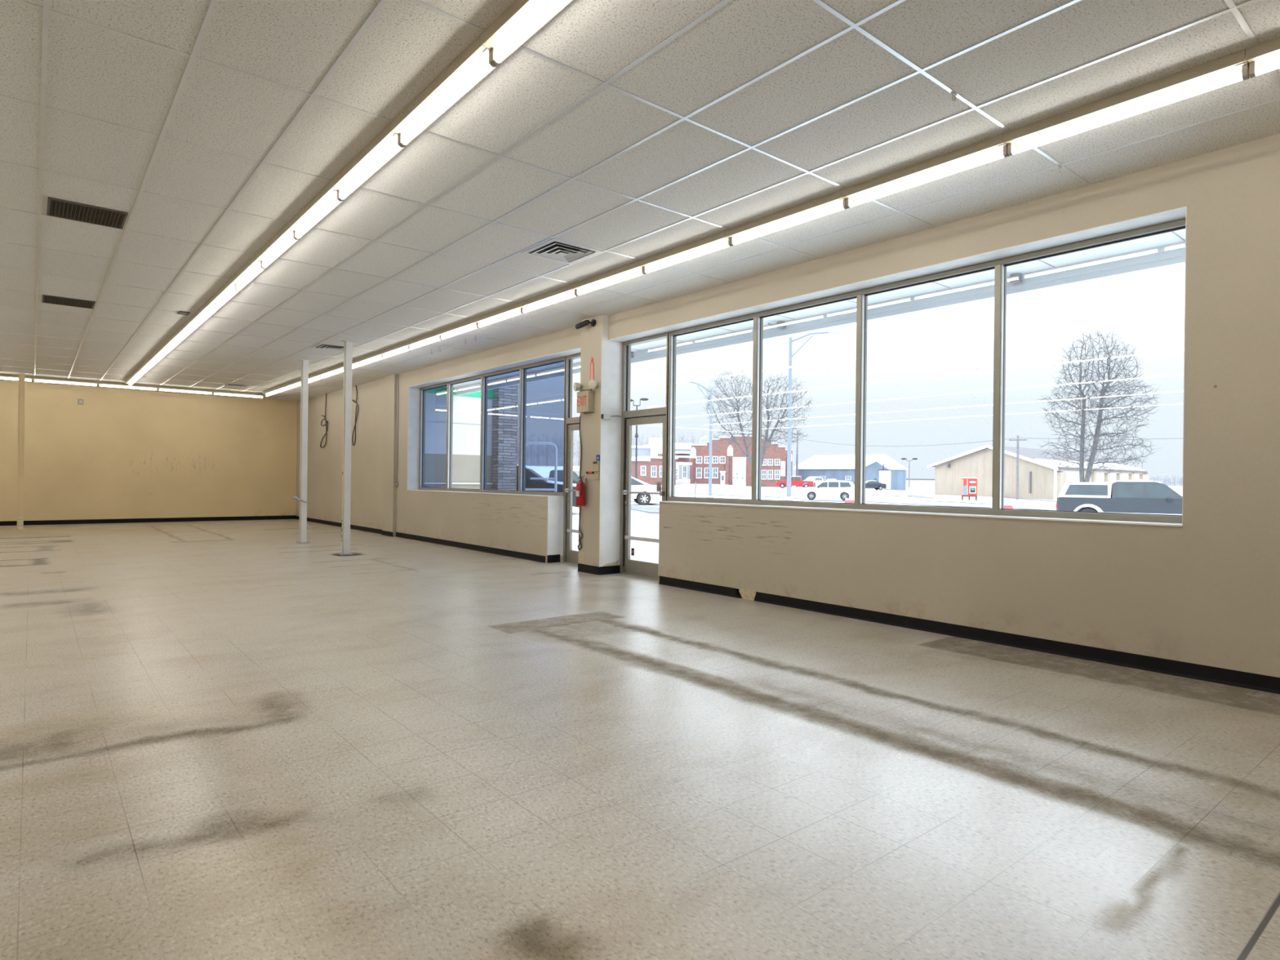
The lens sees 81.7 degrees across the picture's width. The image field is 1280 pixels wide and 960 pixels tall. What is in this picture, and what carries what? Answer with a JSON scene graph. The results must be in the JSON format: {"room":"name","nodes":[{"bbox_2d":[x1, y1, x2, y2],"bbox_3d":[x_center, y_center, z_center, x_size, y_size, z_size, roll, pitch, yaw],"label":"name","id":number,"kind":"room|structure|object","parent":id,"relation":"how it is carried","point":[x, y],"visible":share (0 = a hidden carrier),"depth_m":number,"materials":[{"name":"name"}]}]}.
{"room":"empty retail store","nodes":[
{"label":"empty retail store","id":0,"kind":"room"},
{"bbox_2d":[0,380,297,521],"bbox_3d":[-17.401,-0.675,16.500,18.860,3.525,0.200,1,0,-39],"label":"wall","id":1,"kind":"structure","parent":0,"point":[118,454],"depth_m":19.77,"materials":[{"name":"paint"}]},
{"bbox_2d":[0,515,295,525],"bbox_3d":[-17.401,1.033,16.374,18.330,0.110,0.020,1,0,-39],"label":"baseboard","id":2,"kind":"structure","parent":1,"relation":"attached to","point":[286,517],"depth_m":19.77,"materials":[{"name":"black plastic"}]},
{"bbox_2d":[0,519,1279,959],"bbox_3d":[-8.247,1.272,5.338,18.860,0.150,29.100,1,0,-39],"label":"floor","id":3,"kind":"structure","parent":0,"point":[236,740],"depth_m":3.25,"materials":[{"name":"tile"}]},
{"bbox_2d":[14,373,26,529],"bbox_3d":[-14.039,-0.635,16.804,0.200,3.524,0.200,1,0,-39],"label":"steel post","id":4,"kind":"object","parent":3,"relation":"on","point":[21,377],"visible":1,"depth_m":16.77,"materials":[{"name":"metal"}]},
{"bbox_2d":[293,359,312,543],"bbox_3d":[-6.498,-0.547,14.265,0.370,3.524,0.200,1,0,-39],"label":"steel post","id":5,"kind":"object","parent":3,"relation":"on","point":[304,363],"visible":1,"depth_m":14.24,"materials":[{"name":"white metal"}]},
{"bbox_2d":[332,340,360,555],"bbox_3d":[-4.809,-0.527,12.212,0.374,3.524,0.372,1,0,35],"label":"steel post","id":6,"kind":"object","parent":3,"relation":"on","point":[348,345],"visible":1,"depth_m":12.20,"materials":[{"name":"white metal"}]},
{"bbox_2d":[578,315,631,566],"bbox_3d":[-0.494,-0.477,10.378,0.512,3.525,0.490,1,0,-39],"label":"wall pier","id":7,"kind":"object","parent":3,"relation":"on","point":[591,336],"visible":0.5,"depth_m":10.19,"materials":[{"name":"beige paint"}]},
{"bbox_2d":[577,414,582,550],"bbox_3d":[-0.825,0.032,10.342,0.012,1.903,0.117,1,0,-39],"label":"power cord","id":8,"kind":"object","parent":7,"relation":"attached to","point":[580,415],"visible":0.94,"depth_m":10.35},
{"bbox_2d":[575,475,586,506],"bbox_3d":[-0.818,0.153,10.228,0.132,0.408,0.167,1,0,24],"label":"fire extinguisher","id":9,"kind":"object","parent":7,"relation":"attached to","point":[581,486],"visible":1,"depth_m":10.18,"materials":[{"name":"red metal"}]},
{"bbox_2d":[574,319,595,328],"bbox_3d":[-0.750,-2.143,10.151,0.305,0.129,0.133,1,0,9],"label":"security camera","id":10,"kind":"object","parent":7,"relation":"attached to","point":[584,323],"visible":1,"depth_m":10.13,"materials":[{"name":"black plastic"}]},
{"bbox_2d":[573,379,598,413],"bbox_3d":[-0.754,-1.146,10.210,0.112,0.428,0.528,1,0,-39],"label":"exit sign","id":11,"kind":"object","parent":7,"relation":"attached to","point":[585,398],"visible":1,"depth_m":10.12,"materials":[{"name":"beige plastic"}]},
{"bbox_2d":[588,379,598,388],"bbox_3d":[-0.629,-1.297,10.062,0.124,0.124,0.099,1,0,33],"label":"lamp","id":12,"kind":"object","parent":11,"relation":"attached to","point":[593,384],"depth_m":10.03,"materials":[{"name":"white plastic"}]},
{"bbox_2d":[590,357,594,389],"bbox_3d":[-0.662,-1.466,10.186,0.006,0.470,0.090,1,0,-39],"label":"sign","id":13,"kind":"object","parent":7,"relation":"attached to","point":[592,363],"visible":0.64,"depth_m":10.18,"materials":[{"name":"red plastic"}]},
{"bbox_2d":[577,563,620,574],"bbox_3d":[-0.576,1.230,10.312,0.372,0.110,0.514,1,0,-39],"label":"baseboard","id":14,"kind":"object","parent":7,"relation":"attached to","point":[584,568],"visible":1,"depth_m":10.15,"materials":[{"name":"black plastic"}]},
{"bbox_2d":[0,0,1279,401],"bbox_3d":[-8.204,-2.401,5.337,18.860,0.154,29.100,1,0,-39],"label":"ceiling","id":15,"kind":"structure","parent":0,"point":[629,131],"depth_m":4.91,"materials":[{"name":"tile"}]},
{"bbox_2d":[0,373,32,381],"bbox_3d":[-14.520,-2.344,16.741,1.217,0.120,0.152,1,0,-39],"label":"strip light","id":16,"kind":"object","parent":15,"relation":"attached to","point":[9,375],"visible":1,"depth_m":16.88,"materials":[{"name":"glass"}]},
{"bbox_2d":[32,376,97,386],"bbox_3d":[-13.578,-2.333,17.515,1.217,0.120,0.152,1,0,-39],"label":"strip light","id":17,"kind":"object","parent":15,"relation":"attached to","point":[43,379],"visible":1,"depth_m":17.48,"materials":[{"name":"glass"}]},
{"bbox_2d":[41,294,95,308],"bbox_3d":[-7.423,-2.313,9.617,0.535,0.011,0.520,1,0,-39],"label":"ceiling vent","id":18,"kind":"object","parent":15,"relation":"in","point":[46,299],"visible":1,"depth_m":9.60,"materials":[{"name":"metal"}]},
{"bbox_2d":[46,196,128,229],"bbox_3d":[-4.739,-2.281,6.348,0.535,0.011,0.520,1,0,-39],"label":"ceiling vent","id":19,"kind":"object","parent":15,"relation":"in","point":[60,208],"visible":1,"depth_m":6.33,"materials":[{"name":"metal"}]},
{"bbox_2d":[97,381,158,390],"bbox_3d":[-12.636,-2.323,18.290,1.217,0.120,0.152,1,0,-39],"label":"strip light","id":20,"kind":"object","parent":15,"relation":"attached to","point":[110,384],"visible":0.95,"depth_m":18.27,"materials":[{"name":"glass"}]},
{"bbox_2d":[136,364,151,376],"bbox_3d":[-10.426,-2.296,15.550,0.152,0.120,1.217,1,0,-39],"label":"strip light","id":21,"kind":"object","parent":15,"relation":"attached to","point":[142,370],"visible":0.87,"depth_m":15.55,"materials":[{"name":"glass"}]},
{"bbox_2d":[142,357,158,370],"bbox_3d":[-9.652,-2.287,14.608,0.152,0.120,1.217,1,0,-39],"label":"strip light","id":22,"kind":"object","parent":15,"relation":"attached to","point":[149,363],"visible":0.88,"depth_m":14.61,"materials":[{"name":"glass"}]},
{"bbox_2d":[150,349,168,363],"bbox_3d":[-8.877,-2.278,13.666,0.152,0.120,1.217,1,0,-39],"label":"strip light","id":23,"kind":"object","parent":15,"relation":"attached to","point":[157,356],"visible":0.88,"depth_m":13.66,"materials":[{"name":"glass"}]},
{"bbox_2d":[158,339,177,355],"bbox_3d":[-8.103,-2.269,12.724,0.152,0.120,1.217,1,0,-39],"label":"strip light","id":24,"kind":"object","parent":15,"relation":"attached to","point":[166,347],"visible":0.83,"depth_m":12.72,"materials":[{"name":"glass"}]},
{"bbox_2d":[168,328,191,346],"bbox_3d":[-7.329,-2.259,11.782,0.152,0.120,1.217,1,0,-39],"label":"strip light","id":25,"kind":"object","parent":15,"relation":"attached to","point":[177,337],"visible":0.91,"depth_m":11.79,"materials":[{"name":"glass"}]},
{"bbox_2d":[157,385,213,394],"bbox_3d":[-11.694,-2.312,19.064,1.217,0.120,0.152,1,0,-39],"label":"strip light","id":26,"kind":"object","parent":15,"relation":"attached to","point":[166,388],"visible":1,"depth_m":19.03,"materials":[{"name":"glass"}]},
{"bbox_2d":[179,315,204,336],"bbox_3d":[-6.555,-2.250,10.840,0.152,0.120,1.217,1,0,-39],"label":"strip light","id":27,"kind":"object","parent":15,"relation":"attached to","point":[191,325],"visible":0.87,"depth_m":10.83,"materials":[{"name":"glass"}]},
{"bbox_2d":[193,298,222,324],"bbox_3d":[-5.781,-2.241,9.898,0.152,0.120,1.217,1,0,-39],"label":"strip light","id":28,"kind":"object","parent":15,"relation":"attached to","point":[207,309],"visible":0.92,"depth_m":9.88,"materials":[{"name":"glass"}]},
{"bbox_2d":[209,280,244,309],"bbox_3d":[-5.007,-2.232,8.957,0.152,0.120,1.217,1,0,-39],"label":"strip light","id":29,"kind":"object","parent":15,"relation":"attached to","point":[227,291],"visible":0.88,"depth_m":8.93,"materials":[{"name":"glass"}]},
{"bbox_2d":[222,382,251,387],"bbox_3d":[-10.027,-2.340,18.392,0.585,0.026,0.585,1,0,-39],"label":"ceiling vent","id":30,"kind":"object","parent":15,"relation":"in","point":[225,384],"visible":1,"depth_m":18.35,"materials":[{"name":"black plastic"}]},
{"bbox_2d":[213,389,264,398],"bbox_3d":[-10.753,-2.301,19.838,1.217,0.120,0.152,1,0,-39],"label":"strip light","id":31,"kind":"object","parent":15,"relation":"attached to","point":[221,392],"visible":0.98,"depth_m":19.81,"materials":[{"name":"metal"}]},
{"bbox_2d":[229,255,271,291],"bbox_3d":[-4.233,-2.223,8.015,0.152,0.120,1.217,1,0,-39],"label":"strip light","id":32,"kind":"object","parent":15,"relation":"attached to","point":[250,270],"visible":0.86,"depth_m":7.98,"materials":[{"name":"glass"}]},
{"bbox_2d":[262,387,280,396],"bbox_3d":[-9.633,-2.288,19.357,0.152,0.120,1.217,1,0,-39],"label":"strip light","id":33,"kind":"object","parent":15,"relation":"attached to","point":[272,391],"visible":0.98,"depth_m":19.38,"materials":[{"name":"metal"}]},
{"bbox_2d":[254,224,304,268],"bbox_3d":[-3.459,-2.213,7.073,0.152,0.120,1.217,1,0,-39],"label":"strip light","id":34,"kind":"object","parent":15,"relation":"attached to","point":[283,239],"visible":0.89,"depth_m":7.03,"materials":[{"name":"plastic"}]},
{"bbox_2d":[274,383,293,392],"bbox_3d":[-8.859,-2.279,18.415,0.152,0.120,1.217,1,0,-39],"label":"strip light","id":35,"kind":"object","parent":15,"relation":"attached to","point":[282,388],"visible":0.89,"depth_m":18.44,"materials":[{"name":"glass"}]},
{"bbox_2d":[287,378,301,388],"bbox_3d":[-8.085,-2.270,17.474,0.152,0.120,1.217,1,0,-39],"label":"strip light","id":36,"kind":"object","parent":15,"relation":"attached to","point":[297,383],"visible":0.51,"depth_m":17.57,"materials":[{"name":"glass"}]},
{"bbox_2d":[308,373,324,382],"bbox_3d":[-7.311,-2.260,16.532,0.152,0.120,1.217,1,0,-39],"label":"strip light","id":37,"kind":"object","parent":15,"relation":"attached to","point":[313,377],"visible":0.41,"depth_m":16.39,"materials":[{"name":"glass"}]},
{"bbox_2d":[286,182,349,239],"bbox_3d":[-2.684,-2.204,6.131,0.152,0.120,1.217,1,0,-39],"label":"strip light","id":38,"kind":"object","parent":15,"relation":"attached to","point":[322,204],"visible":0.88,"depth_m":6.08,"materials":[{"name":"plastic"}]},
{"bbox_2d":[320,393,328,448],"bbox_3d":[-8.539,-1.605,20.016,0.021,1.462,0.631,1,0,-39],"label":"hanging cable","id":39,"kind":"object","parent":15,"relation":"hanging from","point":[326,393],"visible":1,"depth_m":19.92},
{"bbox_2d":[317,366,342,378],"bbox_3d":[-6.537,-2.251,15.590,0.152,0.120,1.217,1,0,-39],"label":"strip light","id":40,"kind":"object","parent":15,"relation":"attached to","point":[331,371],"visible":0.91,"depth_m":15.59,"materials":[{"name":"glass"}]},
{"bbox_2d":[311,342,355,351],"bbox_3d":[-5.307,-2.284,12.822,0.585,0.026,0.585,1,0,-39],"label":"ceiling vent","id":41,"kind":"object","parent":15,"relation":"in","point":[322,346],"visible":0.8,"depth_m":12.78,"materials":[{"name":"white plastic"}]},
{"bbox_2d":[351,385,358,445],"bbox_3d":[-6.968,-1.577,18.104,0.024,1.486,0.447,1,0,-39],"label":"hanging cable","id":42,"kind":"object","parent":15,"relation":"hanging from","point":[353,401],"visible":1,"depth_m":18.07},
{"bbox_2d":[328,124,412,200],"bbox_3d":[-1.910,-2.195,5.189,0.152,0.120,1.217,1,0,-39],"label":"strip light","id":43,"kind":"object","parent":15,"relation":"attached to","point":[385,145],"visible":0.85,"depth_m":5.12,"materials":[{"name":"plastic"}]},
{"bbox_2d":[355,351,386,366],"bbox_3d":[-4.989,-2.233,13.706,0.152,0.120,1.217,1,0,-39],"label":"strip light","id":44,"kind":"object","parent":15,"relation":"attached to","point":[375,357],"visible":0.91,"depth_m":13.70,"materials":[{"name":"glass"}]},
{"bbox_2d":[378,342,413,359],"bbox_3d":[-4.215,-2.224,12.764,0.152,0.120,1.217,1,0,-39],"label":"strip light","id":45,"kind":"object","parent":15,"relation":"attached to","point":[401,348],"visible":0.89,"depth_m":12.74,"materials":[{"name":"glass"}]},
{"bbox_2d":[404,331,445,350],"bbox_3d":[-3.440,-2.214,11.822,0.152,0.120,1.217,1,0,-39],"label":"strip light","id":46,"kind":"object","parent":15,"relation":"attached to","point":[430,338],"visible":0.9,"depth_m":11.80,"materials":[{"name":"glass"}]},
{"bbox_2d":[389,35,506,146],"bbox_3d":[-1.136,-2.186,4.247,0.152,0.120,1.217,1,0,-39],"label":"strip light","id":47,"kind":"object","parent":15,"relation":"attached to","point":[474,63],"visible":0.85,"depth_m":4.16,"materials":[{"name":"plastic"}]},
{"bbox_2d":[435,318,482,339],"bbox_3d":[-2.666,-2.205,10.880,0.152,0.120,1.217,1,0,-39],"label":"strip light","id":48,"kind":"object","parent":15,"relation":"attached to","point":[468,325],"visible":0.9,"depth_m":10.86,"materials":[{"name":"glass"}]},
{"bbox_2d":[473,302,527,328],"bbox_3d":[-1.892,-2.196,9.939,0.152,0.120,1.217,1,0,-39],"label":"strip light","id":49,"kind":"object","parent":15,"relation":"attached to","point":[513,310],"visible":0.91,"depth_m":9.90,"materials":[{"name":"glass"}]},
{"bbox_2d":[480,0,572,65],"bbox_3d":[-0.362,-2.176,3.305,0.152,0.120,1.217,1,0,-39],"label":"strip light","id":50,"kind":"object","parent":15,"relation":"attached to","point":[522,19],"visible":1,"depth_m":3.54,"materials":[{"name":"plastic"}]},
{"bbox_2d":[517,284,582,313],"bbox_3d":[-1.118,-2.187,8.997,0.152,0.120,1.217,1,0,-39],"label":"strip light","id":51,"kind":"object","parent":15,"relation":"attached to","point":[566,292],"visible":0.91,"depth_m":8.95,"materials":[{"name":"plastic"}]},
{"bbox_2d":[520,238,603,264],"bbox_3d":[-0.766,-2.229,7.274,0.585,0.026,0.585,1,0,-39],"label":"ceiling vent","id":52,"kind":"object","parent":15,"relation":"in","point":[555,250],"visible":1,"depth_m":7.25,"materials":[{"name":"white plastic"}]},
{"bbox_2d":[571,261,649,295],"bbox_3d":[-0.344,-2.177,8.055,0.152,0.120,1.217,1,0,-39],"label":"strip light","id":53,"kind":"object","parent":15,"relation":"attached to","point":[631,270],"visible":0.88,"depth_m":8.01,"materials":[{"name":"plastic"}]},
{"bbox_2d":[638,230,736,274],"bbox_3d":[0.430,-2.168,7.113,0.152,0.120,1.217,1,0,-39],"label":"strip light","id":54,"kind":"object","parent":15,"relation":"attached to","point":[718,241],"visible":0.88,"depth_m":7.06,"materials":[{"name":"plastic"}]},
{"bbox_2d":[725,190,848,245],"bbox_3d":[1.204,-2.159,6.171,0.152,0.120,1.217,1,0,-39],"label":"strip light","id":55,"kind":"object","parent":15,"relation":"attached to","point":[830,203],"visible":0.89,"depth_m":6.11,"materials":[{"name":"plastic"}]},
{"bbox_2d":[840,133,1008,208],"bbox_3d":[1.978,-2.150,5.229,0.152,0.120,1.217,1,0,-39],"label":"strip light","id":56,"kind":"object","parent":15,"relation":"attached to","point":[993,148],"visible":0.91,"depth_m":5.16,"materials":[{"name":"plastic"}]},
{"bbox_2d":[1002,48,1249,155],"bbox_3d":[2.753,-2.140,4.287,0.152,0.120,1.217,1,0,-39],"label":"strip light","id":57,"kind":"object","parent":15,"relation":"attached to","point":[1233,68],"visible":0.9,"depth_m":4.20,"materials":[{"name":"plastic"}]},
{"bbox_2d":[1245,36,1279,78],"bbox_3d":[3.527,-2.131,3.346,0.152,0.120,1.217,1,0,-39],"label":"strip light","id":58,"kind":"object","parent":15,"relation":"attached to","point":[1264,57],"visible":1,"depth_m":3.75,"materials":[{"name":"metal"}]},
{"bbox_2d":[295,133,1279,677],"bbox_3d":[-1.098,-0.484,11.196,0.405,3.525,28.700,1,0,-39],"label":"wall","id":59,"kind":"structure","parent":0,"point":[1205,590],"depth_m":5.78,"materials":[{"name":"beige paint"}]},
{"bbox_2d":[394,373,398,486],"bbox_3d":[-5.267,-1.075,16.035,0.049,2.441,0.116,1,0,-39],"label":"conduit","id":60,"kind":"object","parent":59,"relation":"attached to","point":[396,483],"visible":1,"depth_m":16.03,"materials":[{"name":"metal"}]},
{"bbox_2d":[295,515,560,563],"bbox_3d":[-5.875,1.162,16.769,0.249,0.120,14.046,1,0,-40],"label":"baseboard","id":61,"kind":"structure","parent":59,"relation":"attached to","point":[551,558],"depth_m":13.80,"materials":[{"name":"black plastic"}]},
{"bbox_2d":[418,356,565,495],"bbox_3d":[-2.892,-0.855,13.664,0.110,2.164,5.596,1,0,-39],"label":"window","id":62,"kind":"structure","parent":59,"relation":"in","point":[522,407],"depth_m":12.90,"materials":[{"name":"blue glass"}]},
{"bbox_2d":[563,353,580,564],"bbox_3d":[-0.819,-0.315,11.120,0.168,3.194,1.025,1,0,-39],"label":"door","id":63,"kind":"structure","parent":59,"relation":"in","point":[570,556],"depth_m":11.45,"materials":[{"name":"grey metal"}]},
{"bbox_2d":[619,332,669,579],"bbox_3d":[0.082,-0.304,9.898,0.168,3.194,0.973,1,0,-39],"label":"door","id":64,"kind":"structure","parent":59,"relation":"in","point":[628,566],"depth_m":10.16,"materials":[{"name":"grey metal"}]},
{"bbox_2d":[736,587,757,600],"bbox_3d":[1.170,1.250,8.100,0.004,0.112,0.310,1,0,-39],"label":"trim","id":65,"kind":"structure","parent":59,"relation":"attached to","point":[749,594],"depth_m":8.09,"materials":[{"name":"beige paint"}]},
{"bbox_2d":[407,206,1186,566],"bbox_3d":[-0.517,-0.527,10.407,0.511,3.424,13.655,1,0,-39],"label":"trim","id":66,"kind":"structure","parent":59,"relation":"attached to","point":[611,349],"depth_m":10.05,"materials":[{"name":"white paint"}]},
{"bbox_2d":[666,217,1185,523],"bbox_3d":[2.162,-0.795,7.389,0.110,2.164,5.586,1,0,-39],"label":"window","id":67,"kind":"structure","parent":59,"relation":"in","point":[1000,265],"depth_m":7.14,"materials":[{"name":"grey metal"}]},
{"bbox_2d":[658,575,1279,693],"bbox_3d":[4.035,1.290,4.601,0.020,0.100,11.965,1,0,-39],"label":"baseboard","id":68,"kind":"structure","parent":59,"relation":"attached to","point":[1261,682],"depth_m":5.83,"materials":[{"name":"black plastic"}]},
{"label":"outside","id":69,"kind":"structure","parent":0,"visible":0},
{"bbox_2d":[572,466,1182,563],"bbox_3d":[84.937,-0.425,263.976,453.540,6.460,540.000,1,0,-39],"label":"ground","id":70,"kind":"structure","parent":69,"point":[644,518],"depth_m":67.33,"materials":[{"name":"white snow"}]},
{"bbox_2d":[452,387,480,488],"bbox_3d":[-8.105,-1.306,23.390,4.220,5.200,9.350,1,0,-39],"label":"building wing","id":71,"kind":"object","parent":70,"relation":"on","point":[466,436],"visible":0.02,"depth_m":20.51,"materials":[{"name":"white paint"}]},
{"bbox_2d":[453,228,1185,395],"bbox_3d":[2.552,-2.574,9.088,2.520,0.710,26.840,1,0,-39],"label":"canopy","id":72,"kind":"object","parent":71,"relation":"attached to","point":[1166,249],"visible":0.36,"depth_m":9.22,"materials":[{"name":"metal"}]},
{"bbox_2d":[572,483,578,507],"bbox_3d":[-4.557,0.308,26.617,5.060,1.836,2.240,1,0,-3],"label":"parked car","id":73,"kind":"object","parent":70,"relation":"on","point":[574,484],"visible":0.02,"depth_m":25.76,"materials":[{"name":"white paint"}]},
{"bbox_2d":[573,469,579,484],"bbox_3d":[-4.168,0.301,43.821,5.750,1.916,2.260,1,0,26],"label":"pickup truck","id":74,"kind":"object","parent":70,"relation":"on","point":[575,472],"visible":0.02,"depth_m":42.73,"materials":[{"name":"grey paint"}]},
{"bbox_2d":[634,425,638,478],"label":"street lamp","id":75,"kind":"object","parent":70,"relation":"on","point":[637,437],"depth_m":79.92,"materials":[{"name":"grey metal"}]},
{"bbox_2d":[573,431,708,466],"bbox_3d":[-10.632,-10.694,258.207,81.014,15.793,75.865,1,0,-39],"label":"woods","id":76,"kind":"object","parent":70,"relation":"on","point":[694,438],"visible":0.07,"depth_m":258.37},
{"bbox_2d":[631,475,662,505],"bbox_3d":[-1.268,0.496,37.982,4.760,1.527,2.080,1,0,-8],"label":"parked car","id":77,"kind":"object","parent":70,"relation":"on","point":[637,485],"visible":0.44,"depth_m":37.31,"materials":[{"name":"white paint"}]},
{"bbox_2d":[631,456,678,484],"bbox_3d":[-1.114,-1.165,118.414,11.984,5.011,14.277,1,0,-39],"label":"brick building","id":78,"kind":"structure","parent":70,"relation":"on","point":[649,468],"depth_m":113.21,"materials":[{"name":"red brick"}]},
{"bbox_2d":[631,437,693,483],"bbox_3d":[-0.188,-3.970,162.201,24.849,9.173,27.143,1,0,-39],"label":"building","id":79,"kind":"structure","parent":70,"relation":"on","point":[654,448],"depth_m":151.44,"materials":[{"name":"stone"}]},
{"bbox_2d":[657,451,696,482],"bbox_3d":[5.928,-2.075,121.050,4.228,4.989,5.759,1,0,-39],"label":"porch","id":80,"kind":"object","parent":70,"relation":"on","point":[684,457],"visible":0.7,"depth_m":119.74,"materials":[{"name":"white"}]},
{"bbox_2d":[675,378,713,497],"bbox_3d":[4.260,-3.045,57.793,3.078,9.717,0.559,1,0,2],"label":"street lamp","id":81,"kind":"object","parent":70,"relation":"on","point":[679,380],"visible":0.78,"depth_m":57.65,"materials":[{"name":"metal"}]},
{"bbox_2d":[689,435,792,487],"bbox_3d":[18.484,-3.098,135.542,28.244,9.443,27.619,1,0,-39],"label":"brick building","id":82,"kind":"structure","parent":70,"relation":"on","point":[730,466],"depth_m":124.64,"materials":[{"name":"red brick"}]},
{"bbox_2d":[695,435,707,444],"bbox_3d":[10.761,-6.574,130.938,3.155,2.668,1.589,1,0,-39],"label":"vent hood","id":83,"kind":"object","parent":82,"relation":"attached to","point":[703,439],"depth_m":131.00,"materials":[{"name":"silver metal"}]},
{"bbox_2d":[701,369,813,466],"bbox_3d":[14.881,-6.227,94.858,14.323,15.941,7.694,1,0,12],"label":"bare tree","id":84,"kind":"object","parent":70,"relation":"on","point":[766,437],"visible":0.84,"depth_m":94.56,"materials":[{"name":"grey plant"}]},
{"bbox_2d":[776,475,813,488],"bbox_3d":[24.122,0.347,115.508,5.680,1.916,1.998,1,0,12],"label":"pickup truck","id":85,"kind":"object","parent":70,"relation":"on","point":[795,480],"visible":0.86,"depth_m":114.57,"materials":[{"name":"red paint"}]},
{"bbox_2d":[792,431,802,487],"bbox_3d":[27.420,-3.765,129.129,0.808,10.031,1.614,1,0,-39],"label":"utility pole","id":86,"kind":"object","parent":70,"relation":"on","point":[797,457],"visible":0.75,"depth_m":129.03,"materials":[{"name":"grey wood"}]},
{"bbox_2d":[802,476,822,487],"bbox_3d":[28.831,0.334,123.693,1.975,1.836,5.020,1,0,37],"label":"parked car","id":87,"kind":"object","parent":70,"relation":"on","point":[816,480],"visible":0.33,"depth_m":123.03,"materials":[{"name":"white paint"}]},
{"bbox_2d":[784,328,845,501],"bbox_3d":[9.634,-3.371,40.853,3.200,9.832,0.515,1,0,14],"label":"street lamp","id":88,"kind":"object","parent":70,"relation":"on","point":[788,497],"visible":0.84,"depth_m":41.08,"materials":[{"name":"metal"}]},
{"bbox_2d":[799,480,854,500],"bbox_3d":[17.227,0.935,67.845,5.060,1.836,2.240,1,0,14],"label":"parked car","id":89,"kind":"object","parent":70,"relation":"on","point":[835,487],"visible":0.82,"depth_m":66.92,"materials":[{"name":"white paint"}]},
{"bbox_2d":[792,453,907,490],"bbox_3d":[40.315,-0.786,139.417,9.240,8.025,21.628,1,0,-39],"label":"shed","id":90,"kind":"object","parent":70,"relation":"on","point":[882,468],"visible":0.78,"depth_m":137.25,"materials":[{"name":"blue paint"}]},
{"bbox_2d":[865,480,886,489],"bbox_3d":[36.177,0.813,116.512,4.710,1.527,1.819,1,0,-3],"label":"parked car","id":91,"kind":"object","parent":70,"relation":"on","point":[876,485],"visible":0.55,"depth_m":115.69,"materials":[{"name":"grey paint"}]},
{"bbox_2d":[901,457,917,490],"bbox_3d":[46.152,-0.978,126.871,1.461,5.586,2.375,1,0,-39],"label":"street lamp","id":92,"kind":"object","parent":70,"relation":"on","point":[908,487],"visible":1,"depth_m":126.81,"materials":[{"name":"grey metal"}]},
{"bbox_2d":[906,478,934,489],"bbox_3d":[55.343,1.146,145.762,13.801,2.685,11.366,1,0,-39],"label":"annex","id":93,"kind":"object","parent":70,"relation":"on","point":[915,484],"visible":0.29,"depth_m":140.20,"materials":[{"name":"white"}]},
{"bbox_2d":[961,477,977,500],"bbox_3d":[32.514,0.878,73.064,1.376,2.242,1.050,1,0,24],"label":"sign","id":94,"kind":"object","parent":70,"relation":"on","point":[969,485],"visible":0.98,"depth_m":72.61,"materials":[{"name":"red plastic"}]},
{"bbox_2d":[1008,433,1026,499],"bbox_3d":[40.000,-1.428,78.393,0.808,7.024,1.614,1,0,-39],"label":"utility pole","id":95,"kind":"object","parent":70,"relation":"on","point":[1018,439],"visible":0.91,"depth_m":78.29,"materials":[{"name":"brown wood"}]},
{"bbox_2d":[803,437,1016,446],"bbox_3d":[33.480,-5.696,102.835,22.929,2.846,46.617,1,0,-39],"label":"overhead wire","id":96,"kind":"object","parent":95,"relation":"attached to","point":[1014,437],"visible":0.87,"depth_m":95.68,"materials":[{"name":"grey metal"}]},
{"bbox_2d":[1018,437,1179,439],"bbox_3d":[46.107,-4.155,73.416,4.881,0.378,14.453,1,0,-39],"label":"overhead wire","id":97,"kind":"object","parent":95,"relation":"attached to","point":[1019,437],"visible":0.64,"depth_m":73.48,"materials":[{"name":"grey metal"}]},
{"bbox_2d":[927,444,1149,499],"bbox_3d":[53.472,-0.371,100.782,40.899,7.719,22.680,1,0,-39],"label":"building","id":98,"kind":"structure","parent":70,"relation":"on","point":[1039,478],"depth_m":90.17,"materials":[{"name":"metal"}]},
{"bbox_2d":[1036,328,1163,482],"bbox_3d":[40.025,-5.612,64.800,9.534,15.481,8.940,1,0,6],"label":"bare tree","id":99,"kind":"object","parent":70,"relation":"on","point":[1100,406],"visible":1,"depth_m":64.39,"materials":[{"name":"grey plant"}]},
{"bbox_2d":[1055,479,1182,515],"bbox_3d":[19.316,0.946,28.577,5.750,1.916,2.260,1,0,31],"label":"pickup truck","id":100,"kind":"object","parent":70,"relation":"on","point":[1126,496],"visible":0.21,"depth_m":28.15,"materials":[{"name":"grey paint"}]},
{"bbox_2d":[1149,474,1182,485],"bbox_3d":[202.084,0.177,275.367,60.555,5.471,42.125,1,0,-39],"label":"woods","id":101,"kind":"object","parent":70,"relation":"on","point":[1180,479],"visible":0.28,"depth_m":276.58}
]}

